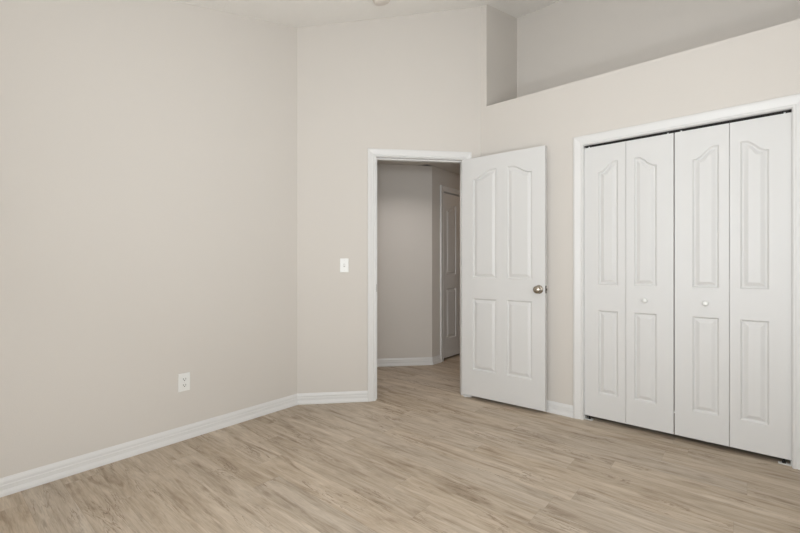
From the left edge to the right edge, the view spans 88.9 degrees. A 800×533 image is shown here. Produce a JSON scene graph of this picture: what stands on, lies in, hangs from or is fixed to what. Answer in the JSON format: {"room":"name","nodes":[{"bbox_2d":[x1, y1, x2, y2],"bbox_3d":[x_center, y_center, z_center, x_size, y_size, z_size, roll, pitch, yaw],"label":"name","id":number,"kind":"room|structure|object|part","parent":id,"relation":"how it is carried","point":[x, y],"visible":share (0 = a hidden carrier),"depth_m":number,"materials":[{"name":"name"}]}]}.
{"room":"empty bedroom","nodes":[
{"label":"empty bedroom","id":0,"kind":"room"},
{"bbox_2d":[0,0,296,477],"bbox_3d":[-1.721,-0.406,2.347,0.120,3.053,2.616,0,0,40],"label":"wall","id":1,"kind":"structure","parent":0,"point":[148,148],"depth_m":2.44,"materials":[{"name":"white paint"}]},
{"bbox_2d":[0,394,297,497],"bbox_3d":[-1.629,1.077,2.348,0.019,0.086,2.496,0,0,40],"label":"baseboard","id":2,"kind":"structure","parent":1,"relation":"attached to","point":[18,482],"depth_m":2.40,"materials":[{"name":"white paint"}]},
{"bbox_2d":[178,372,189,391],"bbox_3d":[-1.393,0.750,2.636,0.010,0.116,0.072,0,0,40],"label":"wall outlet","id":3,"kind":"object","parent":1,"relation":"attached to","point":[184,378],"visible":1,"depth_m":2.63,"materials":[{"name":"white plastic"}]},
{"bbox_2d":[173,0,560,27],"bbox_3d":[0.274,-1.885,1.893,3.758,1.286,4.491,0,0,40],"label":"ceiling","id":4,"kind":"structure","parent":0,"point":[294,13],"depth_m":3.17,"materials":[{"name":"white paint"}]},
{"bbox_2d":[373,0,389,5],"bbox_3d":[-0.137,-1.980,3.034,0.136,0.064,0.134,0,0,40],"label":"smoke detector","id":5,"kind":"object","parent":4,"relation":"attached to","point":[376,2],"visible":1,"depth_m":3.03,"materials":[{"name":"beige plastic"}]},
{"bbox_2d":[297,7,480,392],"bbox_3d":[-0.076,-0.568,3.471,1.545,3.376,0.120,0,0,-8],"label":"wall","id":6,"kind":"structure","parent":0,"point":[405,82],"depth_m":3.37,"materials":[{"name":"white paint"}]},
{"bbox_2d":[297,391,367,404],"bbox_3d":[-0.550,1.077,3.338,0.570,0.086,0.019,0,0,-8],"label":"baseboard","id":7,"kind":"structure","parent":6,"relation":"attached to","point":[348,396],"depth_m":3.33,"materials":[{"name":"white paint"}]},
{"bbox_2d":[340,258,348,271],"bbox_3d":[-0.458,-0.005,3.351,0.070,0.114,0.017,0,0,-8],"label":"light switch","id":8,"kind":"object","parent":6,"relation":"attached to","point":[344,262],"visible":1,"depth_m":3.35,"materials":[{"name":"white plastic"}]},
{"bbox_2d":[368,148,471,401],"bbox_3d":[0.165,0.073,3.494,0.888,2.094,0.138,0,0,-8],"label":"door frame","id":9,"kind":"structure","parent":6,"relation":"attached to","point":[372,152],"depth_m":3.39,"materials":[{"name":"white paint"}]},
{"bbox_2d":[462,145,546,410],"bbox_3d":[0.817,0.093,3.291,0.727,2.000,0.148,0,0,37],"label":"door","id":10,"kind":"structure","parent":9,"relation":"attached to","point":[504,195],"depth_m":3.26,"materials":[{"name":"white paint"}]},
{"bbox_3d":[1.035,0.178,3.069,0.066,0.066,0.061,0,0,37],"label":"knob","id":11,"kind":"part","parent":10,"relation":"part of","materials":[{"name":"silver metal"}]},
{"bbox_2d":[0,353,799,532],"bbox_3d":[0.707,1.170,3.326,6.000,0.100,8.000,0,0,40],"label":"floor","id":12,"kind":"structure","parent":0,"point":[424,456],"depth_m":2.15,"materials":[{"name":"brown wood"}]},
{"bbox_2d":[778,459,791,465],"bbox_3d":[2.177,1.105,2.309,0.055,0.031,0.032,0,0,40],"label":"pivot bracket","id":13,"kind":"object","parent":12,"relation":"on","point":[783,462],"visible":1,"depth_m":2.31,"materials":[{"name":"white metal"}]},
{"bbox_2d":[377,164,431,358],"bbox_3d":[-0.362,-0.008,4.598,1.450,2.256,0.120,0,0,-8],"label":"wall","id":14,"kind":"structure","parent":0,"point":[404,192],"depth_m":4.59,"materials":[{"name":"white paint"}]},
{"bbox_2d":[377,357,432,366],"bbox_3d":[-0.349,1.077,4.529,1.457,0.086,0.019,0,0,-8],"label":"baseboard","id":15,"kind":"structure","parent":14,"relation":"attached to","point":[385,362],"depth_m":4.58,"materials":[{"name":"white paint"}]},
{"bbox_2d":[377,161,459,174],"bbox_3d":[0.866,-1.176,4.782,4.536,0.080,1.670,0,0,-35],"label":"ceiling","id":16,"kind":"structure","parent":0,"point":[451,167],"depth_m":4.57,"materials":[{"name":"white paint"}]},
{"bbox_2d":[432,166,459,356],"bbox_3d":[1.156,-0.008,5.668,0.120,2.256,2.600,0,0,40],"label":"wall","id":17,"kind":"structure","parent":0,"point":[439,176],"depth_m":4.70,"materials":[{"name":"white paint"}]},
{"bbox_2d":[432,355,440,364],"bbox_3d":[0.421,1.077,4.686,0.019,0.086,0.166,0,0,40],"label":"baseboard","id":18,"kind":"structure","parent":17,"relation":"attached to","point":[436,359],"depth_m":4.68,"materials":[{"name":"white paint"}]},
{"bbox_2d":[440,185,459,361],"bbox_3d":[0.705,0.088,5.118,0.138,2.063,0.861,0,0,40],"label":"door frame","id":19,"kind":"structure","parent":17,"relation":"attached to","point":[442,188],"depth_m":4.77,"materials":[{"name":"white paint"}]},
{"bbox_2d":[444,193,459,357],"bbox_3d":[0.737,0.114,5.091,0.096,1.968,0.729,0,0,40],"label":"door","id":20,"kind":"structure","parent":17,"relation":"in","point":[451,202],"depth_m":4.99,"materials":[{"name":"white paint"}]},
{"bbox_2d":[481,4,516,156],"bbox_3d":[0.954,-0.654,3.777,0.052,3.548,0.733,0,0,40],"label":"wall","id":21,"kind":"structure","parent":0,"point":[498,28],"depth_m":3.62,"materials":[{"name":"white paint"}]},
{"bbox_2d":[486,19,799,404],"bbox_3d":[1.701,-0.121,2.741,2.426,2.482,0.110,0,0,40],"label":"wall","id":22,"kind":"structure","parent":0,"point":[763,64],"depth_m":2.88,"materials":[{"name":"white paint"}]},
{"bbox_2d":[540,400,572,417],"bbox_3d":[0.994,1.077,3.252,0.746,0.086,0.019,0,0,40],"label":"baseboard","id":23,"kind":"structure","parent":22,"relation":"attached to","point":[553,407],"depth_m":3.07,"materials":[{"name":"white paint"}]},
{"bbox_2d":[573,94,799,469],"bbox_3d":[1.789,0.086,2.656,1.238,2.067,0.128,0,0,40],"label":"door frame","id":24,"kind":"structure","parent":22,"relation":"attached to","point":[791,101],"depth_m":2.59,"materials":[{"name":"white paint"}]},
{"bbox_2d":[585,109,791,147],"bbox_3d":[1.782,-0.868,2.648,1.096,0.018,0.034,0,0,40],"label":"door track","id":25,"kind":"object","parent":22,"relation":"attached to","point":[790,110],"visible":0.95,"depth_m":2.57,"materials":[{"name":"black metal"}]},
{"bbox_2d":[585,133,673,433],"bbox_3d":[1.561,0.104,2.814,0.545,1.967,0.065,0,0,40],"label":"door","id":26,"kind":"structure","parent":25,"relation":"hanging from","point":[629,185],"depth_m":2.80,"materials":[{"name":"white paint"}]},
{"bbox_2d":[675,112,791,459],"bbox_3d":[1.983,0.104,2.459,0.547,1.967,0.065,0,0,40],"label":"door","id":27,"kind":"structure","parent":25,"relation":"hanging from","point":[759,162],"depth_m":2.44,"materials":[{"name":"white paint"}]},
{"bbox_2d":[517,0,799,422],"bbox_3d":[2.145,-0.654,3.176,2.546,3.548,0.120,0,0,40],"label":"wall","id":28,"kind":"structure","parent":0,"point":[562,42],"depth_m":3.38,"materials":[{"name":"white paint"}]}
]}

